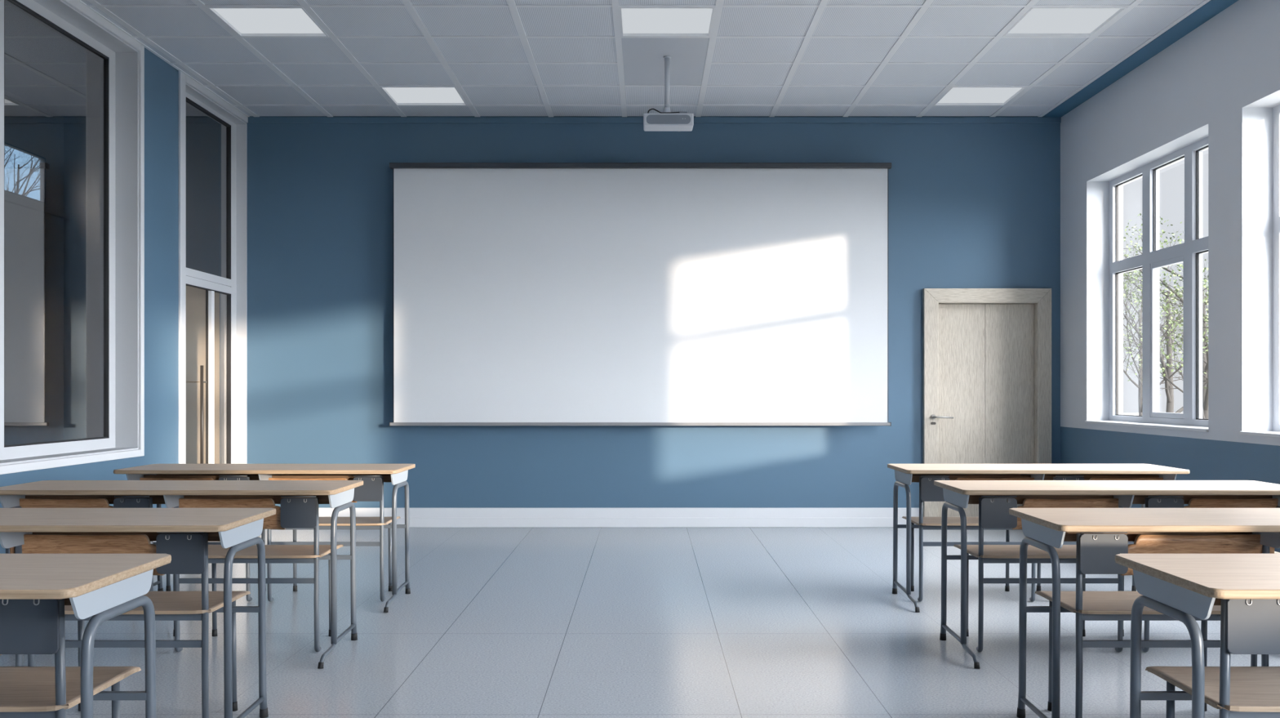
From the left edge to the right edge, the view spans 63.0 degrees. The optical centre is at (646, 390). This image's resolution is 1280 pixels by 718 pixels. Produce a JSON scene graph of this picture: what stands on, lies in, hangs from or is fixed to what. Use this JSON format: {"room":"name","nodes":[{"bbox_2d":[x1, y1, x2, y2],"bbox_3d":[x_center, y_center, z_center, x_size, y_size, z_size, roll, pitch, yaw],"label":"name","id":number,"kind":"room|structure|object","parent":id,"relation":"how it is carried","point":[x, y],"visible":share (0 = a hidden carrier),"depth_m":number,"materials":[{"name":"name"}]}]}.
{"room":"classroom","nodes":[
{"label":"classroom","id":0,"kind":"room"},
{"bbox_2d":[4,89,69,444],"bbox_3d":[-5.300,-0.744,6.042,0.100,3.971,7.284,0,0,0],"label":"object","id":1,"kind":"structure","parent":0,"point":[33,230],"depth_m":9.02,"materials":[{"name":"beige"}]},
{"bbox_2d":[4,142,45,203],"bbox_3d":[-5.322,-1.845,7.900,0.040,0.405,2.600,0,0,0],"label":"window","id":2,"kind":"structure","parent":1,"relation":"in","point":[42,160],"depth_m":9.19,"materials":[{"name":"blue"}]},
{"bbox_2d":[0,0,246,553],"bbox_3d":[-3.760,-0.744,2.942,0.250,3.971,13.084,0,0,0],"label":"wall","id":3,"kind":"structure","parent":0,"point":[161,78],"depth_m":7.74,"materials":[{"name":"blue paint"}]},
{"bbox_2d":[0,0,144,474],"bbox_3d":[-3.748,-1.003,5.531,0.263,2.950,3.962,0,0,0],"label":"window","id":4,"kind":"structure","parent":3,"relation":"in","point":[122,65],"depth_m":7.39,"materials":[{"name":"white paint"}]},
{"bbox_2d":[178,71,248,463],"bbox_3d":[-3.746,-0.618,8.790,0.258,3.720,1.389,0,0,0],"label":"door","id":5,"kind":"structure","parent":3,"relation":"in","point":[231,284],"depth_m":9.35,"materials":[{"name":"white"}]},
{"bbox_2d":[63,115,1060,507],"bbox_3d":[-0.617,-0.744,9.584,9.367,3.971,0.200,0,0,0],"label":"wall","id":6,"kind":"structure","parent":0,"point":[971,205],"depth_m":9.49,"materials":[{"name":"blue paint"}]},
{"bbox_2d":[318,507,919,527],"bbox_3d":[0.061,1.154,9.472,7.392,0.176,0.024,0,0,0],"label":"baseboard","id":7,"kind":"structure","parent":6,"relation":"attached to","point":[418,517],"depth_m":9.47,"materials":[{"name":"white"}]},
{"bbox_2d":[389,162,891,426],"bbox_3d":[-0.060,-0.853,9.375,4.468,2.342,0.210,0,0,0],"label":"projection screen","id":8,"kind":"object","parent":6,"relation":"attached to","point":[524,293],"visible":1,"depth_m":9.30,"materials":[{"name":"white fabric"}]},
{"bbox_2d":[246,116,1061,123],"bbox_3d":[0.061,-2.452,9.476,7.392,0.054,0.016,0,0,0],"label":"trim","id":9,"kind":"structure","parent":6,"relation":"attached to","point":[251,119],"depth_m":9.47,"materials":[{"name":"blue paint"}]},
{"bbox_2d":[922,288,1051,516],"bbox_3d":[3.082,0.160,9.516,1.152,2.163,0.296,0,0,0],"label":"door","id":10,"kind":"structure","parent":6,"relation":"in","point":[987,352],"depth_m":9.51,"materials":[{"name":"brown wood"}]},
{"bbox_2d":[4,0,1204,117],"bbox_3d":[-0.857,-2.604,2.942,8.886,0.250,13.084,0,0,0],"label":"ceiling","id":11,"kind":"structure","parent":0,"point":[149,21],"depth_m":7.78,"materials":[{"name":"tile"}]},
{"bbox_2d":[206,7,328,36],"bbox_3d":[-2.541,-2.517,7.038,0.621,0.080,0.558,0,0,0],"label":"ceiling light","id":12,"kind":"object","parent":11,"relation":"attached to","point":[244,21],"visible":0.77,"depth_m":7.06,"materials":[{"name":"white plastic"}]},
{"bbox_2d":[379,86,466,105],"bbox_3d":[-1.873,-2.517,8.806,0.621,0.080,0.558,0,0,0],"label":"ceiling light","id":13,"kind":"object","parent":11,"relation":"attached to","point":[399,95],"visible":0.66,"depth_m":8.86,"materials":[{"name":"white plastic"}]},
{"bbox_2d":[77,0,1210,116],"bbox_3d":[-0.025,-2.524,2.942,7.221,0.090,13.084,0,0,0],"label":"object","id":14,"kind":"structure","parent":11,"relation":"attached to","point":[615,5],"depth_m":7.82,"materials":[{"name":"white metal"}]},
{"bbox_2d":[621,38,709,84],"bbox_3d":[0.131,-2.495,7.922,0.621,0.027,1.147,0,0,0],"label":"ceiling panel","id":15,"kind":"object","parent":11,"relation":"attached to","point":[643,60],"visible":0.82,"depth_m":7.85,"materials":[{"name":"grey"}]},
{"bbox_2d":[643,56,693,131],"bbox_3d":[0.160,-2.219,7.840,0.371,0.526,0.250,0,0,0],"label":"projector","id":16,"kind":"object","parent":15,"relation":"hanging from","point":[667,120],"visible":1,"depth_m":7.73,"materials":[{"name":"white plastic"}]},
{"bbox_2d":[663,103,671,111],"bbox_3d":[0.151,-2.087,7.780,0.060,0.084,0.060,0,0,0],"label":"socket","id":17,"kind":"object","parent":16,"relation":"attached to","point":[667,106],"depth_m":7.76,"materials":[{"name":"white"}]},
{"bbox_2d":[619,7,715,36],"bbox_3d":[0.131,-2.517,7.038,0.621,0.080,0.558,0,0,0],"label":"ceiling light","id":18,"kind":"object","parent":11,"relation":"attached to","point":[634,21],"visible":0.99,"depth_m":7.06,"materials":[{"name":"white plastic"}]},
{"bbox_2d":[933,86,1027,105],"bbox_3d":[2.803,-2.517,8.806,0.621,0.080,0.558,0,0,0],"label":"ceiling light","id":19,"kind":"object","parent":11,"relation":"attached to","point":[955,95],"visible":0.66,"depth_m":8.86,"materials":[{"name":"white plastic"}]},
{"bbox_2d":[1002,7,1127,36],"bbox_3d":[2.803,-2.517,7.038,0.621,0.080,0.558,0,0,0],"label":"ceiling light","id":20,"kind":"object","parent":11,"relation":"attached to","point":[1037,21],"visible":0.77,"depth_m":7.06,"materials":[{"name":"white plastic"}]},
{"bbox_2d":[0,527,1279,717],"bbox_3d":[0.091,1.342,2.942,7.952,0.200,13.484,0,0,0],"label":"floor","id":21,"kind":"structure","parent":0,"point":[493,622],"depth_m":5.21,"materials":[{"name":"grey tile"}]},
{"bbox_2d":[27,653,34,666],"bbox_3d":[-2.688,0.870,3.888,0.713,0.746,0.420,0,0,0],"label":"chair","id":22,"kind":"object","parent":21,"relation":"on","point":[30,656],"visible":0.02,"depth_m":4.04,"materials":[{"name":"grey metal"}]},
{"bbox_2d":[0,598,141,717],"bbox_3d":[-1.788,0.870,2.770,0.713,0.746,0.420,0,0,0],"label":"chair","id":23,"kind":"object","parent":21,"relation":"on","point":[27,626],"visible":0.88,"depth_m":2.58,"materials":[{"name":"brown wood"}]},
{"bbox_2d":[0,553,171,717],"bbox_3d":[-2.104,0.848,2.592,1.600,0.796,0.574,0,0,0],"label":"student desk","id":24,"kind":"object","parent":21,"relation":"on","point":[104,586],"visible":1,"depth_m":2.63,"materials":[{"name":"brown wood"}]},
{"bbox_2d":[64,597,71,604],"bbox_3d":[-1.726,0.507,2.721,0.745,0.070,0.180,0,0,0],"label":"tray","id":25,"kind":"object","parent":24,"relation":"on","point":[67,602],"depth_m":2.63,"materials":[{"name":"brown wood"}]},
{"bbox_2d":[9,495,174,648],"bbox_3d":[-2.681,0.870,5.115,0.713,0.746,0.420,0,0,0],"label":"chair","id":26,"kind":"object","parent":21,"relation":"on","point":[121,501],"visible":0.16,"depth_m":4.94,"materials":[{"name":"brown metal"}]},
{"bbox_2d":[9,531,250,717],"bbox_3d":[-1.903,0.870,3.888,0.713,0.746,0.420,0,0,0],"label":"chair","id":27,"kind":"object","parent":21,"relation":"on","point":[188,550],"visible":0.53,"depth_m":3.70,"materials":[{"name":"grey metal"}]},
{"bbox_2d":[0,507,275,717],"bbox_3d":[-2.214,0.848,3.710,1.600,0.796,0.574,0,0,0],"label":"student desk","id":28,"kind":"object","parent":21,"relation":"on","point":[238,528],"visible":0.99,"depth_m":3.71,"materials":[{"name":"brown wood"}]},
{"bbox_2d":[32,531,220,541],"bbox_3d":[-1.835,0.507,3.839,0.745,0.070,0.180,0,0,0],"label":"tray","id":29,"kind":"object","parent":28,"relation":"on","point":[212,535],"depth_m":3.75,"materials":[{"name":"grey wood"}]},
{"bbox_2d":[0,480,363,667],"bbox_3d":[-2.214,0.848,4.937,1.600,0.796,0.574,0,0,0],"label":"student desk","id":30,"kind":"object","parent":21,"relation":"on","point":[339,494],"visible":0.56,"depth_m":4.93,"materials":[{"name":"brown wood"}]},
{"bbox_2d":[25,494,164,503],"bbox_3d":[-2.592,0.507,5.066,0.745,0.070,0.180,0,0,0],"label":"tray","id":31,"kind":"object","parent":30,"relation":"on","point":[157,499],"depth_m":4.98,"materials":[{"name":"grey wood"}]},
{"bbox_2d":[183,494,329,503],"bbox_3d":[-1.835,0.507,5.066,0.745,0.070,0.180,0,0,0],"label":"tray","id":32,"kind":"object","parent":30,"relation":"on","point":[322,499],"depth_m":4.98,"materials":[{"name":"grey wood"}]},
{"bbox_2d":[139,475,266,600],"bbox_3d":[-2.672,0.870,6.297,0.713,0.746,0.420,0,0,0],"label":"chair","id":33,"kind":"object","parent":21,"relation":"on","point":[249,597],"visible":0.16,"depth_m":6.12,"materials":[{"name":"grey metal"}]},
{"bbox_2d":[172,495,343,651],"bbox_3d":[-1.896,0.870,5.115,0.713,0.746,0.420,0,0,0],"label":"chair","id":34,"kind":"object","parent":21,"relation":"on","point":[294,511],"visible":0.63,"depth_m":4.93,"materials":[{"name":"grey metal"}]},
{"bbox_2d":[113,463,415,612],"bbox_3d":[-2.218,0.848,6.119,1.600,0.796,0.574,0,0,0],"label":"student desk","id":35,"kind":"object","parent":21,"relation":"on","point":[397,473],"visible":0.59,"depth_m":6.13,"materials":[{"name":"laminate"}]},
{"bbox_2d":[143,473,259,479],"bbox_3d":[-2.596,0.507,6.248,0.745,0.070,0.180,0,0,0],"label":"tray","id":36,"kind":"object","parent":35,"relation":"on","point":[215,476],"depth_m":6.16,"materials":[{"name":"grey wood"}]},
{"bbox_2d":[271,473,391,481],"bbox_3d":[-1.839,0.507,6.248,0.745,0.070,0.180,0,0,0],"label":"tray","id":37,"kind":"object","parent":35,"relation":"on","point":[387,477],"depth_m":6.16,"materials":[{"name":"grey wood"}]},
{"bbox_2d":[266,475,399,600],"bbox_3d":[-1.887,0.870,6.297,0.713,0.746,0.420,0,0,0],"label":"chair","id":38,"kind":"object","parent":21,"relation":"on","point":[372,488],"visible":0.48,"depth_m":6.11,"materials":[{"name":"grey metal"}]},
{"bbox_2d":[902,475,1035,600],"bbox_3d":[1.940,0.870,6.297,0.713,0.746,0.420,0,0,0],"label":"chair","id":39,"kind":"object","parent":21,"relation":"on","point":[928,491],"visible":0.41,"depth_m":6.11,"materials":[{"name":"grey metal"}]},
{"bbox_2d":[887,463,1190,612],"bbox_3d":[2.271,0.848,6.119,1.600,0.796,0.574,0,0,0],"label":"student desk","id":40,"kind":"object","parent":21,"relation":"on","point":[904,473],"visible":0.56,"depth_m":6.11,"materials":[{"name":"brown wood"}]},
{"bbox_2d":[911,473,1031,481],"bbox_3d":[1.893,0.507,6.248,0.745,0.070,0.180,0,0,0],"label":"tray","id":41,"kind":"object","parent":40,"relation":"on","point":[915,477],"depth_m":6.16,"materials":[{"name":"grey wood"}]},
{"bbox_2d":[1044,473,1159,479],"bbox_3d":[2.650,0.507,6.248,0.745,0.070,0.180,0,0,0],"label":"tray","id":42,"kind":"object","parent":40,"relation":"on","point":[1047,476],"depth_m":6.16,"materials":[{"name":"grey wood"}]},
{"bbox_2d":[953,495,1124,651],"bbox_3d":[1.913,0.870,5.115,0.713,0.746,0.420,0,0,0],"label":"chair","id":43,"kind":"object","parent":21,"relation":"on","point":[993,510],"visible":0.59,"depth_m":4.93,"materials":[{"name":"grey metal"}]},
{"bbox_2d":[1036,475,1163,591],"bbox_3d":[2.725,0.870,6.297,0.713,0.746,0.420,0,0,0],"label":"chair","id":44,"kind":"object","parent":21,"relation":"on","point":[1038,565],"visible":0.1,"depth_m":6.12,"materials":[{"name":"grey metal"}]},
{"bbox_2d":[933,480,1279,667],"bbox_3d":[2.231,0.848,4.937,1.600,0.796,0.574,0,0,0],"label":"student desk","id":45,"kind":"object","parent":21,"relation":"on","point":[957,494],"visible":0.74,"depth_m":4.93,"materials":[{"name":"brown wood"}]},
{"bbox_2d":[968,494,1113,503],"bbox_3d":[1.853,0.507,5.066,0.745,0.070,0.180,0,0,0],"label":"tray","id":46,"kind":"object","parent":45,"relation":"on","point":[973,499],"depth_m":4.98,"materials":[{"name":"grey wood"}]},
{"bbox_2d":[1132,494,1272,503],"bbox_3d":[2.610,0.507,5.066,0.745,0.070,0.180,0,0,0],"label":"tray","id":47,"kind":"object","parent":45,"relation":"on","point":[1138,499],"depth_m":4.98,"materials":[{"name":"grey wood"}]},
{"bbox_2d":[1008,507,1279,717],"bbox_3d":[2.180,0.848,3.710,1.600,0.796,0.574,0,0,0],"label":"student desk","id":48,"kind":"object","parent":21,"relation":"on","point":[1046,529],"visible":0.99,"depth_m":3.72,"materials":[{"name":"brown wood"}]},
{"bbox_2d":[1063,531,1252,541],"bbox_3d":[1.802,0.507,3.839,0.745,0.070,0.180,0,0,0],"label":"tray","id":49,"kind":"object","parent":48,"relation":"on","point":[1069,535],"depth_m":3.75,"materials":[{"name":"grey wood"}]},
{"bbox_2d":[1035,531,1274,717],"bbox_3d":[1.869,0.870,3.888,0.713,0.746,0.420,0,0,0],"label":"chair","id":50,"kind":"object","parent":21,"relation":"on","point":[1095,551],"visible":0.41,"depth_m":3.70,"materials":[{"name":"grey metal"}]},
{"bbox_2d":[1115,553,1279,717],"bbox_3d":[2.083,0.848,2.592,1.600,0.796,0.574,0,0,0],"label":"student desk","id":51,"kind":"object","parent":21,"relation":"on","point":[1180,587],"visible":1,"depth_m":2.63,"materials":[{"name":"brown wood"}]},
{"bbox_2d":[1213,597,1221,604],"bbox_3d":[1.704,0.507,2.721,0.745,0.070,0.180,0,0,0],"label":"tray","id":52,"kind":"object","parent":51,"relation":"on","point":[1218,601],"depth_m":2.63,"materials":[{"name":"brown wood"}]},
{"bbox_2d":[1123,495,1279,651],"bbox_3d":[2.698,0.870,5.115,0.713,0.746,0.420,0,0,0],"label":"chair","id":53,"kind":"object","parent":21,"relation":"on","point":[1151,501],"visible":0.2,"depth_m":4.94,"materials":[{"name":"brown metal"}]},
{"bbox_2d":[1145,598,1279,717],"bbox_3d":[1.767,0.870,2.770,0.713,0.746,0.420,0,0,0],"label":"chair","id":54,"kind":"object","parent":21,"relation":"on","point":[1247,626],"visible":0.94,"depth_m":2.58,"materials":[{"name":"grey metal"}]},
{"bbox_2d":[1250,653,1257,666],"bbox_3d":[2.654,0.870,3.888,0.713,0.746,0.420,0,0,0],"label":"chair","id":55,"kind":"object","parent":21,"relation":"on","point":[1253,656],"visible":0.02,"depth_m":4.04,"materials":[{"name":"grey metal"}]},
{"bbox_2d":[1060,0,1279,551],"bbox_3d":[3.912,-0.744,2.942,0.310,3.971,13.084,0,0,0],"label":"wall","id":56,"kind":"structure","parent":0,"point":[1220,82],"depth_m":7.09,"materials":[{"name":"white paint"}]},
{"bbox_2d":[1042,0,1238,117],"bbox_3d":[3.671,-2.602,2.942,0.171,0.254,13.084,0,0,0],"label":"trim","id":57,"kind":"structure","parent":56,"relation":"attached to","point":[1211,9],"depth_m":7.65,"materials":[{"name":"blue paint"}]},
{"bbox_2d":[1084,137,1208,431],"bbox_3d":[3.880,-0.751,7.949,0.281,2.063,1.933,0,0,0],"label":"window","id":58,"kind":"structure","parent":56,"relation":"in","point":[1190,252],"depth_m":8.18,"materials":[{"name":"grey"}]},
{"bbox_2d":[1240,104,1279,437],"bbox_3d":[3.880,-0.751,5.343,0.281,2.063,2.486,0,0,0],"label":"window","id":59,"kind":"structure","parent":56,"relation":"in","point":[1276,110],"depth_m":6.55,"materials":[{"name":"grey"}]},
{"label":"outside","id":60,"kind":"structure","parent":0,"visible":0},
{"bbox_2d":[1123,412,1182,415],"bbox_3d":[0.000,2.042,15.000,120.000,0.200,150.000,0,0,0],"label":"ground","id":61,"kind":"structure","parent":60,"point":[1124,413],"depth_m":86.65,"materials":[{"name":"grey"}]},
{"bbox_2d":[4,150,35,191],"bbox_3d":[-11.858,-1.551,18.526,4.116,6.990,4.922,0,0,10],"label":"bare tree","id":62,"kind":"object","parent":61,"relation":"on","point":[10,150],"visible":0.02,"depth_m":17.26,"materials":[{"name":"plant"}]},
{"bbox_2d":[4,145,39,199],"bbox_3d":[-9.830,-1.393,16.733,5.278,6.686,4.410,0,0,-28],"label":"bare tree","id":63,"kind":"object","parent":61,"relation":"on","point":[31,171],"visible":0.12,"depth_m":16.10,"materials":[{"name":"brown plant"}]},
{"bbox_2d":[1123,271,1182,415],"bbox_3d":[14.478,-0.982,29.873,3.946,5.862,3.656,0,0,43],"label":"bare tree","id":64,"kind":"object","parent":61,"relation":"on","point":[1140,371],"visible":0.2,"depth_m":30.05,"materials":[{"name":"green plant"}]},
{"bbox_2d":[1123,213,1208,418],"bbox_3d":[10.773,-0.826,19.517,4.002,5.538,4.120,0,0,0],"label":"bare tree","id":65,"kind":"object","parent":61,"relation":"on","point":[1205,339],"visible":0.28,"depth_m":19.62,"materials":[{"name":"green plant"}]},
{"bbox_2d":[1123,226,1208,413],"bbox_3d":[12.134,-0.977,24.419,3.809,5.846,3.427,0,0,-29],"label":"bare tree","id":66,"kind":"object","parent":61,"relation":"on","point":[1169,374],"visible":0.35,"depth_m":24.13,"materials":[{"name":"green plant"}]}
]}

